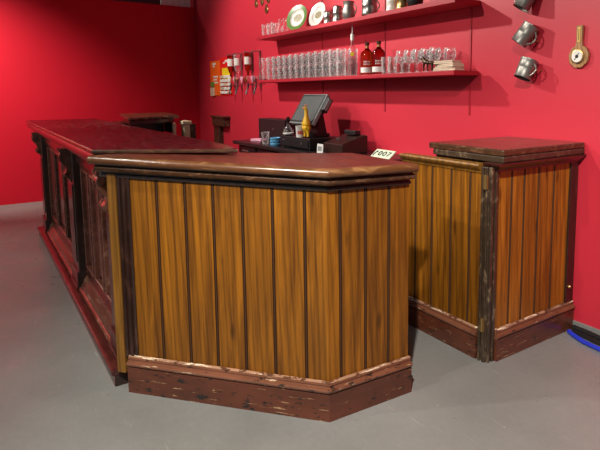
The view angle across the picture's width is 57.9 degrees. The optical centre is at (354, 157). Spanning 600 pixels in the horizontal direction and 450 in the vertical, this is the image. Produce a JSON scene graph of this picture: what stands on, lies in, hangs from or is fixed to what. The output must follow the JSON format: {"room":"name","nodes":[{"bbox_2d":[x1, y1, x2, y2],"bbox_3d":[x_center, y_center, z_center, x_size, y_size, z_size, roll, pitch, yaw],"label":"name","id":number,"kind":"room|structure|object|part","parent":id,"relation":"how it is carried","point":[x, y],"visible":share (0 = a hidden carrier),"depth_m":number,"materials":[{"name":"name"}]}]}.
{"room":"pub bar","nodes":[
{"label":"pub bar","id":0,"kind":"room"},
{"bbox_2d":[0,0,200,204],"bbox_3d":[-5.005,-0.693,6.435,6.349,2.680,0.150,-5,8,-35],"label":"wall","id":1,"kind":"structure","parent":0,"point":[104,60],"depth_m":7.23,"materials":[{"name":"red paint"}]},
{"bbox_2d":[160,0,189,6],"bbox_3d":[-2.649,-2.382,7.931,0.430,0.298,0.040,-5,8,-35],"label":"panel","id":2,"kind":"object","parent":1,"relation":"on","point":[182,3],"visible":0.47,"depth_m":7.93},
{"bbox_2d":[114,0,159,4],"bbox_3d":[-5.818,-1.283,7.513,6.349,3.600,0.150,-5,8,-35],"label":"wall","id":3,"kind":"structure","parent":0,"point":[136,1],"depth_m":8.94,"materials":[{"name":"paint"}]},
{"bbox_2d":[0,201,599,449],"bbox_3d":[-2.266,1.114,2.956,6.550,0.100,12.200,-5,8,-35],"label":"floor","id":4,"kind":"structure","parent":0,"point":[57,392],"depth_m":2.46,"materials":[{"name":"concrete"}]},
{"bbox_2d":[26,119,237,385],"bbox_3d":[-1.906,0.354,4.062,0.632,1.143,3.962,-5,8,-35],"label":"bar counter","id":5,"kind":"object","parent":4,"relation":"on","point":[74,231],"depth_m":3.51,"materials":[{"name":"red wood"}]},
{"bbox_3d":[-2.758,0.243,4.928,0.034,0.665,0.449,-5,8,-35],"label":"panel moulding","id":6,"kind":"part","parent":5,"relation":"part of","materials":[{"name":"brown wood"}]},
{"bbox_3d":[-2.751,0.242,4.933,0.015,0.633,0.417,-5,8,-35],"label":"raised panel","id":7,"kind":"part","parent":5,"relation":"part of","materials":[{"name":"brown wood"}]},
{"bbox_3d":[-2.454,0.306,4.512,0.026,0.795,1.626,-5,8,-35],"label":"panel frame","id":8,"kind":"part","parent":5,"relation":"part of","materials":[{"name":"brown wood"}]},
{"bbox_3d":[-2.457,0.292,4.508,0.034,0.665,0.449,-5,8,-35],"label":"panel moulding","id":9,"kind":"part","parent":5,"relation":"part of","materials":[{"name":"brown wood"}]},
{"bbox_3d":[-2.450,0.291,4.513,0.015,0.633,0.417,-5,8,-35],"label":"raised panel","id":10,"kind":"part","parent":5,"relation":"part of","materials":[{"name":"brown wood"}]},
{"bbox_3d":[-2.241,-0.146,3.985,0.062,0.088,3.545,-5,8,-35],"label":"edge moulding","id":11,"kind":"part","parent":5,"relation":"part of","materials":[{"name":"red wood"}]},
{"bbox_3d":[-2.156,0.341,4.088,0.034,0.665,0.449,-5,8,-35],"label":"panel moulding","id":12,"kind":"part","parent":5,"relation":"part of","materials":[{"name":"brown wood"}]},
{"bbox_3d":[-2.149,0.341,4.093,0.015,0.633,0.417,-5,8,-35],"label":"raised panel","id":13,"kind":"part","parent":5,"relation":"part of","materials":[{"name":"brown wood"}]},
{"bbox_3d":[-2.115,0.808,4.029,0.055,0.092,3.420,-5,8,-35],"label":"moulding","id":14,"kind":"part","parent":5,"relation":"part of","materials":[{"name":"brown wood"}]},
{"bbox_3d":[-1.719,0.413,3.478,0.034,0.665,0.252,-5,8,-35],"label":"panel moulding","id":15,"kind":"part","parent":5,"relation":"part of","materials":[{"name":"brown wood"}]},
{"bbox_3d":[-1.712,0.412,3.483,0.015,0.633,0.220,-5,8,-35],"label":"raised panel","id":16,"kind":"part","parent":5,"relation":"part of","materials":[{"name":"brown wood"}]},
{"bbox_3d":[-1.529,0.458,3.222,0.026,0.795,1.036,-5,8,-35],"label":"panel frame","id":17,"kind":"part","parent":5,"relation":"part of","materials":[{"name":"brown wood"}]},
{"bbox_3d":[-1.532,0.443,3.217,0.034,0.665,0.252,-5,8,-35],"label":"panel moulding","id":18,"kind":"part","parent":5,"relation":"part of","materials":[{"name":"brown wood"}]},
{"bbox_3d":[-1.525,0.443,3.222,0.015,0.633,0.220,-5,8,-35],"label":"raised panel","id":19,"kind":"part","parent":5,"relation":"part of","materials":[{"name":"brown wood"}]},
{"bbox_3d":[-1.346,0.474,2.957,0.034,0.665,0.252,-5,8,-35],"label":"panel moulding","id":20,"kind":"part","parent":5,"relation":"part of","materials":[{"name":"brown wood"}]},
{"bbox_2d":[26,119,237,153],"bbox_3d":[-1.908,-0.203,3.996,0.632,0.020,3.962,-5,8,-35],"label":"countertop","id":21,"kind":"structure","parent":5,"relation":"on","point":[95,136],"depth_m":3.09,"materials":[{"name":"brown wood"}]},
{"bbox_2d":[109,112,195,137],"bbox_3d":[-2.074,0.155,5.528,0.760,1.192,1.276,-5,8,-35],"label":"bar counter","id":22,"kind":"object","parent":4,"relation":"on","point":[161,122],"depth_m":5.36,"materials":[{"name":"black wood"}]},
{"bbox_3d":[-2.082,-0.386,5.447,0.444,0.045,1.183,-4,8,-26],"label":"moulding","id":23,"kind":"part","parent":22,"relation":"part of","materials":[{"name":"black wood"}]},
{"bbox_3d":[-1.866,-0.308,5.411,0.030,0.098,0.260,-5,8,-35],"label":"rail","id":24,"kind":"part","parent":22,"relation":"part of","materials":[{"name":"black wood"}]},
{"bbox_3d":[-1.777,0.212,5.350,0.030,1.118,0.040,-5,8,-35],"label":"post","id":25,"kind":"part","parent":22,"relation":"part of","materials":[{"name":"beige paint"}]},
{"bbox_3d":[-1.700,0.190,5.465,0.090,1.135,0.130,-5,8,-35],"label":"post","id":26,"kind":"part","parent":22,"relation":"part of","materials":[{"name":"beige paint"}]},
{"bbox_3d":[-1.668,0.197,5.550,0.080,1.100,0.040,-5,8,-35],"label":"panel","id":27,"kind":"part","parent":22,"relation":"part of","materials":[{"name":"black paint"}]},
{"bbox_2d":[87,152,418,421],"bbox_3d":[-0.415,0.530,2.615,1.447,1.128,0.664,2,7,14],"label":"bar counter","id":28,"kind":"object","parent":4,"relation":"on","point":[272,283],"depth_m":2.38,"materials":[{"name":"brown wood"}]},
{"bbox_2d":[99,152,408,167],"bbox_3d":[-0.460,0.024,2.410,1.444,0.071,0.625,-1,7,-9],"label":"countertop","id":29,"kind":"structure","parent":28,"relation":"on","point":[312,160],"depth_m":2.45,"materials":[{"name":"brown wood"}]},
{"bbox_3d":[-0.459,0.085,2.318,1.443,0.099,0.274,0,7,1],"label":"cornice","id":30,"kind":"part","parent":28,"relation":"part of","materials":[{"name":"black wood"}]},
{"bbox_3d":[-0.402,1.056,2.429,1.338,0.129,0.261,0,7,0],"label":"skirting","id":31,"kind":"part","parent":28,"relation":"part of","materials":[{"name":"paint"}]},
{"bbox_3d":[-0.401,0.971,2.415,1.344,0.051,0.270,0,7,0],"label":"skirting moulding","id":32,"kind":"part","parent":28,"relation":"part of","materials":[{"name":"brown wood"}]},
{"bbox_2d":[233,135,402,161],"bbox_3d":[-0.401,0.299,5.043,0.566,1.011,2.370,-5,8,-35],"label":"bar cabinet","id":33,"kind":"object","parent":4,"relation":"on","point":[245,146],"depth_m":4.90,"materials":[{"name":"black laminate"}]},
{"bbox_3d":[-1.122,-0.046,5.635,0.018,0.150,0.410,-5,8,-35],"label":"drawer","id":34,"kind":"part","parent":33,"relation":"part of","materials":[{"name":"black wood"}]},
{"bbox_2d":[251,138,267,141],"bbox_3d":[-1.012,-0.193,5.703,0.180,0.022,0.100,6,9,43],"label":"notepad","id":35,"kind":"object","parent":33,"relation":"on","point":[252,139],"visible":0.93,"depth_m":5.66,"materials":[{"name":"pink paper"}]},
{"bbox_3d":[-0.861,-0.004,5.271,0.018,0.150,0.410,-5,8,-35],"label":"drawer","id":36,"kind":"part","parent":33,"relation":"part of","materials":[{"name":"black wood"}]},
{"bbox_2d":[270,143,280,145],"bbox_3d":[-0.763,-0.131,5.166,0.108,0.026,0.108,-5,8,-35],"label":"ashtray","id":37,"kind":"object","parent":33,"relation":"on","point":[271,144],"visible":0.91,"depth_m":5.12,"materials":[{"name":"plastic"}]},
{"bbox_2d":[270,140,280,142],"bbox_3d":[-0.763,-0.158,5.163,0.108,0.026,0.108,-5,8,-35],"label":"ashtray","id":38,"kind":"object","parent":37,"relation":"on","point":[271,141],"visible":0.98,"depth_m":5.13,"materials":[{"name":"plastic"}]},
{"bbox_2d":[270,137,280,139],"bbox_3d":[-0.763,-0.184,5.160,0.108,0.026,0.108,-5,8,-35],"label":"ashtray","id":39,"kind":"object","parent":38,"relation":"on","point":[271,138],"visible":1,"depth_m":5.13,"materials":[{"name":"plastic"}]},
{"bbox_2d":[259,118,299,140],"bbox_3d":[-0.824,-0.310,5.824,0.196,0.225,0.620,-5,8,-35],"label":"box","id":40,"kind":"object","parent":33,"relation":"on","point":[271,127],"visible":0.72,"depth_m":5.71,"materials":[{"name":"plastic"}]},
{"bbox_2d":[283,117,293,133],"bbox_3d":[-0.627,-0.301,5.061,0.101,0.176,0.131,-1,7,-5],"label":"bottle","id":41,"kind":"object","parent":33,"relation":"on","point":[287,118],"visible":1,"depth_m":5.03,"materials":[{"name":"clear glass"}]},
{"bbox_3d":[-0.547,-0.135,4.869,0.007,0.067,0.490,-5,8,-35],"label":"drawer","id":42,"kind":"part","parent":33,"relation":"part of","materials":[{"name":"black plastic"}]},
{"bbox_2d":[295,125,303,137],"bbox_3d":[-0.493,-0.238,4.840,0.086,0.103,0.086,-5,8,-35],"label":"cup","id":43,"kind":"object","parent":33,"relation":"on","point":[299,132],"visible":0.82,"depth_m":4.81,"materials":[{"name":"white paper"}]},
{"bbox_2d":[302,105,310,136],"bbox_3d":[-0.427,-0.325,4.704,0.082,0.286,0.095,-5,8,-35],"label":"chicken","id":44,"kind":"object","parent":33,"relation":"on","point":[306,127],"visible":1,"depth_m":4.68},
{"bbox_3d":[-0.410,-0.148,4.965,0.353,0.105,0.520,-5,8,-35],"label":"cash drawer","id":45,"kind":"part","parent":33,"relation":"part of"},
{"bbox_2d":[290,94,332,136],"bbox_3d":[-0.385,-0.388,4.902,0.232,0.381,0.462,-5,8,-35],"label":"screen","id":46,"kind":"object","parent":33,"relation":"on","point":[318,104],"visible":0.96,"depth_m":4.86,"materials":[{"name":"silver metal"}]},
{"bbox_2d":[317,144,323,152],"bbox_3d":[-0.274,-0.078,4.490,0.049,0.078,0.090,-5,8,-35],"label":"card holder","id":47,"kind":"object","parent":33,"relation":"on","point":[320,147],"visible":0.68,"depth_m":4.47,"materials":[{"name":"white plastic"}]},
{"bbox_2d":[324,130,367,153],"bbox_3d":[-0.078,-0.137,4.525,0.260,0.185,0.280,-5,8,-35],"label":"receipt printer","id":48,"kind":"object","parent":33,"relation":"on","point":[351,141],"visible":0.94,"depth_m":4.46,"materials":[{"name":"brown plastic"}]},
{"bbox_2d":[371,149,395,158],"bbox_3d":[0.213,-0.026,4.104,0.078,0.064,0.230,-5,8,-35],"label":"price card","id":49,"kind":"object","parent":33,"relation":"on","point":[386,154],"visible":0.91,"depth_m":4.09,"materials":[{"name":"white paper"}]},
{"bbox_2d":[399,136,586,362],"bbox_3d":[0.796,0.460,3.205,0.772,1.120,0.743,-5,8,-35],"label":"bar counter","id":50,"kind":"object","parent":4,"relation":"on","point":[492,221],"visible":0.98,"depth_m":2.95,"materials":[{"name":"brown wood"}]},
{"bbox_3d":[0.466,0.975,3.104,0.024,0.122,0.621,-5,8,-35],"label":"gate skirting","id":51,"kind":"part","parent":50,"relation":"part of","materials":[{"name":"paint"}]},
{"bbox_3d":[0.462,0.891,3.092,0.032,0.048,0.621,-5,8,-35],"label":"gate moulding","id":52,"kind":"part","parent":50,"relation":"part of","materials":[{"name":"brown wood"}]},
{"bbox_3d":[0.688,0.556,2.783,0.076,1.030,0.070,-5,8,-35],"label":"corner post","id":53,"kind":"part","parent":50,"relation":"part of","materials":[{"name":"black paint"}]},
{"bbox_3d":[1.017,0.983,3.022,0.694,0.122,0.024,-5,8,-35],"label":"skirting","id":54,"kind":"part","parent":50,"relation":"part of","materials":[{"name":"paint"}]},
{"bbox_3d":[1.019,0.899,3.009,0.694,0.048,0.032,-5,8,-35],"label":"skirting moulding","id":55,"kind":"part","parent":50,"relation":"part of","materials":[{"name":"brown wood"}]},
{"bbox_3d":[0.985,0.024,2.897,0.752,0.047,0.108,-5,8,-35],"label":"cornice","id":56,"kind":"part","parent":50,"relation":"part of","materials":[{"name":"red wood"}]},
{"bbox_2d":[567,329,599,351],"bbox_3d":[1.440,1.058,2.783,0.068,0.026,0.835,-4,8,-30],"label":"cable","id":57,"kind":"object","parent":4,"relation":"on","point":[571,333],"visible":1,"depth_m":3.01,"materials":[{"name":"blue plastic"}]},
{"bbox_2d":[571,325,599,345],"bbox_3d":[1.511,1.049,2.837,0.096,0.031,0.842,-5,8,-34],"label":"cable","id":58,"kind":"object","parent":4,"relation":"on","point":[577,330],"visible":0.95,"depth_m":3.09,"materials":[{"name":"plastic"}]},
{"bbox_2d":[190,0,599,329],"bbox_3d":[0.315,-0.975,4.560,0.200,3.550,12.200,-5,8,-35],"label":"wall","id":59,"kind":"structure","parent":0,"point":[561,101],"depth_m":3.99,"materials":[{"name":"red paint"}]},
{"bbox_2d":[210,60,220,95],"bbox_3d":[-1.975,-1.118,7.586,0.030,0.490,0.360,-5,8,-35],"label":"card","id":60,"kind":"object","parent":59,"relation":"hanging from","point":[215,74],"visible":1,"depth_m":7.59,"materials":[{"name":"orange paper"}]},
{"bbox_2d":[210,115,229,143],"bbox_3d":[-1.860,-0.257,7.460,0.110,0.650,0.480,-5,8,-35],"label":"wall bracket","id":61,"kind":"object","parent":59,"relation":"attached to","point":[218,121],"visible":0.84,"depth_m":7.48,"materials":[{"name":"brown wood"}]},
{"bbox_2d":[220,57,232,94],"bbox_3d":[-1.739,-1.099,7.250,0.034,0.510,0.400,-5,8,-35],"label":"card","id":62,"kind":"object","parent":59,"relation":"hanging from","point":[225,74],"visible":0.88,"depth_m":7.26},
{"bbox_2d":[227,54,235,94],"bbox_3d":[-1.577,-1.085,6.956,0.109,0.528,0.182,-5,8,-35],"label":"dispenser","id":63,"kind":"object","parent":59,"relation":"attached to","point":[230,57],"depth_m":6.96,"materials":[{"name":"glass"}]},
{"bbox_2d":[227,56,233,76],"bbox_3d":[-1.611,-1.190,6.979,0.084,0.270,0.084,-5,8,-35],"label":"bottle","id":64,"kind":"object","parent":63,"relation":"on","point":[230,59],"depth_m":6.94,"materials":[{"name":"red glass"}]},
{"bbox_2d":[233,53,242,94],"bbox_3d":[-1.453,-1.065,6.782,0.109,0.528,0.182,-5,8,-35],"label":"dispenser","id":65,"kind":"object","parent":59,"relation":"attached to","point":[237,61],"depth_m":6.80,"materials":[{"name":"glass"}]},
{"bbox_2d":[244,51,252,94],"bbox_3d":[-1.270,-1.035,6.527,0.109,0.528,0.182,-5,8,-35],"label":"dispenser","id":66,"kind":"object","parent":59,"relation":"attached to","point":[248,56],"depth_m":6.53,"materials":[{"name":"glass"}]},
{"bbox_2d":[244,53,250,75],"bbox_3d":[-1.304,-1.139,6.551,0.084,0.270,0.084,-5,8,-35],"label":"bottle","id":67,"kind":"object","parent":66,"relation":"on","point":[247,56],"depth_m":6.51,"materials":[{"name":"red glass"}]},
{"bbox_2d":[251,50,261,94],"bbox_3d":[-1.137,-1.013,6.341,0.109,0.528,0.174,-5,8,-35],"label":"dispenser","id":68,"kind":"object","parent":59,"relation":"attached to","point":[259,51],"depth_m":6.38,"materials":[{"name":"metal"}]},
{"bbox_2d":[321,0,322,93],"bbox_3d":[-0.318,-1.355,5.232,0.011,1.750,0.014,-5,8,-35],"label":"trim","id":69,"kind":"structure","parent":59,"relation":"attached to","point":[321,0],"depth_m":5.26,"materials":[{"name":"red paint"}]},
{"bbox_2d":[256,0,479,40],"bbox_3d":[-0.117,-1.176,4.758,0.244,0.035,2.980,-5,8,-35],"label":"wall shelf","id":70,"kind":"object","parent":59,"relation":"attached to","point":[438,6],"visible":0.95,"depth_m":4.24,"materials":[{"name":"red paint"}]},
{"bbox_2d":[287,5,306,29],"bbox_3d":[-0.579,-1.397,5.350,0.268,0.257,0.085,5,9,37],"label":"plate","id":71,"kind":"object","parent":70,"relation":"on","point":[297,16],"visible":0.97,"depth_m":5.37,"materials":[{"name":"green ceramic"}]},
{"bbox_2d":[294,14,301,21],"bbox_3d":[-0.570,-1.395,5.362,0.113,0.077,0.024,5,9,37],"label":"picture","id":72,"kind":"object","parent":71,"relation":"attached to","point":[297,17],"depth_m":5.36},
{"bbox_2d":[309,2,325,25],"bbox_3d":[-0.353,-1.345,5.038,0.077,0.227,0.236,-6,9,-41],"label":"plate","id":73,"kind":"object","parent":70,"relation":"on","point":[316,15],"visible":0.93,"depth_m":5.06,"materials":[{"name":"white ceramic"}]},
{"bbox_2d":[315,11,321,18],"bbox_3d":[-0.343,-1.342,5.047,0.022,0.068,0.099,-6,9,-41],"label":"picture","id":74,"kind":"object","parent":73,"relation":"attached to","point":[318,14],"depth_m":5.04},
{"bbox_3d":[-0.352,-1.345,5.038,0.075,0.227,0.236,-6,9,-41],"label":"dish","id":75,"kind":"part","parent":73,"relation":"part of","materials":[{"name":"white ceramic"}]},
{"bbox_2d":[324,11,332,22],"bbox_3d":[-0.228,-1.253,4.808,0.108,0.105,0.082,0,7,2],"label":"pewter tankard","id":76,"kind":"object","parent":70,"relation":"on","point":[327,14],"visible":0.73,"depth_m":4.78,"materials":[{"name":"silver metal"}]},
{"bbox_2d":[332,5,342,21],"bbox_3d":[-0.140,-1.254,4.684,0.112,0.135,0.090,-2,7,-12],"label":"pewter tankard","id":77,"kind":"object","parent":70,"relation":"on","point":[337,9],"visible":0.68,"depth_m":4.65,"materials":[{"name":"silver metal"}]},
{"bbox_2d":[342,0,356,18],"bbox_3d":[-0.045,-1.245,4.543,0.127,0.150,0.112,0,7,0],"label":"pewter tankard","id":78,"kind":"object","parent":70,"relation":"on","point":[348,11],"visible":0.89,"depth_m":4.50,"materials":[{"name":"silver metal"}]},
{"bbox_2d":[361,0,379,15],"bbox_3d":[0.122,-1.209,4.303,0.139,0.135,0.139,-1,7,-8],"label":"pewter tankard","id":79,"kind":"object","parent":70,"relation":"on","point":[368,6],"visible":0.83,"depth_m":4.25,"materials":[{"name":"silver metal"}]},
{"bbox_2d":[386,0,395,10],"bbox_3d":[0.281,-1.181,4.091,0.093,0.130,0.117,0,7,3],"label":"pewter tankard","id":80,"kind":"object","parent":70,"relation":"on","point":[390,4],"visible":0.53,"depth_m":4.04,"materials":[{"name":"silver metal"}]},
{"bbox_2d":[396,0,407,8],"bbox_3d":[0.351,-1.165,3.994,0.093,0.120,0.117,0,7,3],"label":"pewter tankard","id":81,"kind":"object","parent":70,"relation":"on","point":[399,3],"visible":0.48,"depth_m":3.95,"materials":[{"name":"gold metal"}]},
{"bbox_2d":[406,0,422,5],"bbox_3d":[0.433,-1.156,3.870,0.125,0.130,0.125,-1,7,-9],"label":"pewter tankard","id":82,"kind":"object","parent":70,"relation":"on","point":[409,2],"visible":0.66,"depth_m":3.83,"materials":[{"name":"black metal"}]},
{"bbox_2d":[257,70,478,82],"bbox_3d":[-0.115,-0.712,4.814,0.244,0.030,2.980,-5,8,-35],"label":"wall shelf","id":83,"kind":"object","parent":59,"relation":"attached to","point":[450,73],"visible":1,"depth_m":4.20,"materials":[{"name":"red paint"}]},
{"bbox_2d":[350,24,353,55],"bbox_3d":[-0.020,-0.916,4.573,0.078,0.430,0.079,-5,8,-35],"label":"bottle","id":84,"kind":"object","parent":83,"relation":"on","point":[352,34],"visible":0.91,"depth_m":4.54,"materials":[{"name":"clear glass"}]},
{"bbox_2d":[360,42,371,74],"bbox_3d":[0.101,-0.814,4.413,0.112,0.264,0.112,-5,8,-35],"label":"bottle","id":85,"kind":"object","parent":83,"relation":"on","point":[366,55],"visible":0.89,"depth_m":4.37,"materials":[{"name":"red glass"}]},
{"bbox_2d":[372,41,385,73],"bbox_3d":[0.191,-0.799,4.288,0.112,0.264,0.113,-5,8,-35],"label":"bottle","id":86,"kind":"object","parent":83,"relation":"on","point":[377,65],"visible":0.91,"depth_m":4.25,"materials":[{"name":"red glass"}]},
{"bbox_2d":[421,57,436,70],"bbox_3d":[0.514,-0.658,3.746,0.038,0.102,0.164,-5,8,-35],"label":"dog figurine","id":87,"kind":"object","parent":83,"relation":"on","point":[425,61],"visible":1,"depth_m":3.75,"materials":[{"name":"brown metal"}]},
{"bbox_2d":[433,67,464,70],"bbox_3d":[0.637,-0.603,3.655,0.100,0.022,0.200,-6,9,-38],"label":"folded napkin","id":88,"kind":"object","parent":83,"relation":"on","point":[443,68],"visible":0.94,"depth_m":3.60,"materials":[{"name":"beige fabric"}]},
{"bbox_2d":[435,63,463,67],"bbox_3d":[0.642,-0.625,3.645,0.100,0.022,0.190,-4,8,-29],"label":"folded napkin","id":89,"kind":"object","parent":88,"relation":"on","point":[450,64],"visible":0.91,"depth_m":3.58,"materials":[{"name":"beige paper"}]},
{"bbox_2d":[433,60,461,64],"bbox_3d":[0.630,-0.650,3.659,0.100,0.022,0.170,-6,9,-40],"label":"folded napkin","id":90,"kind":"object","parent":89,"relation":"on","point":[445,61],"visible":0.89,"depth_m":3.61,"materials":[{"name":"beige paper"}]},
{"bbox_2d":[384,0,385,110],"bbox_3d":[0.250,-1.262,4.440,0.011,1.750,0.014,-5,8,-35],"label":"trim","id":91,"kind":"structure","parent":59,"relation":"attached to","point":[384,0],"depth_m":4.47,"materials":[{"name":"red paint"}]},
{"bbox_2d":[468,7,471,114],"bbox_3d":[0.800,-1.172,3.672,0.011,1.750,0.014,-5,8,-35],"label":"trim","id":92,"kind":"structure","parent":59,"relation":"attached to","point":[470,43],"depth_m":3.73,"materials":[{"name":"red paint"}]},
{"bbox_2d":[513,0,534,12],"bbox_3d":[1.035,-0.964,3.262,0.142,0.161,0.157,-5,8,-35],"label":"tankard","id":93,"kind":"object","parent":59,"relation":"hanging from","point":[523,5],"visible":1,"depth_m":3.23,"materials":[{"name":"grey metal"}]},
{"bbox_2d":[511,20,539,47],"bbox_3d":[1.042,-0.754,3.282,0.169,0.169,0.112,3,7,22],"label":"tankard","id":94,"kind":"object","parent":59,"relation":"hanging from","point":[526,31],"visible":1,"depth_m":3.24,"materials":[{"name":"grey metal"}]},
{"bbox_3d":[1.064,-0.720,3.241,0.064,0.077,0.027,2,7,20],"label":"handle","id":95,"kind":"part","parent":94,"relation":"part of","materials":[{"name":"grey metal"}]},
{"bbox_2d":[514,56,542,81],"bbox_3d":[1.056,-0.543,3.284,0.145,0.153,0.152,-5,8,-35],"label":"tankard","id":96,"kind":"object","parent":59,"relation":"hanging from","point":[527,66],"visible":1,"depth_m":3.25,"materials":[{"name":"grey metal"}]},
{"bbox_2d":[569,25,589,67],"bbox_3d":[1.268,-0.631,3.047,0.035,0.236,0.124,-5,8,-35],"label":"barometer","id":97,"kind":"object","parent":59,"relation":"attached to","point":[579,55],"depth_m":3.04,"materials":[{"name":"brown wood"}]},
{"bbox_3d":[1.266,-0.697,3.037,0.004,0.083,0.016,-5,8,-35],"label":"thermometer plate","id":98,"kind":"part","parent":97,"relation":"part of","materials":[{"name":"gold metal"}]},
{"bbox_2d":[573,320,599,334],"bbox_3d":[0.703,0.895,4.068,0.022,0.049,10.598,-5,8,-35],"label":"baseboard","id":99,"kind":"structure","parent":59,"relation":"attached to","point":[592,329],"depth_m":3.14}
]}

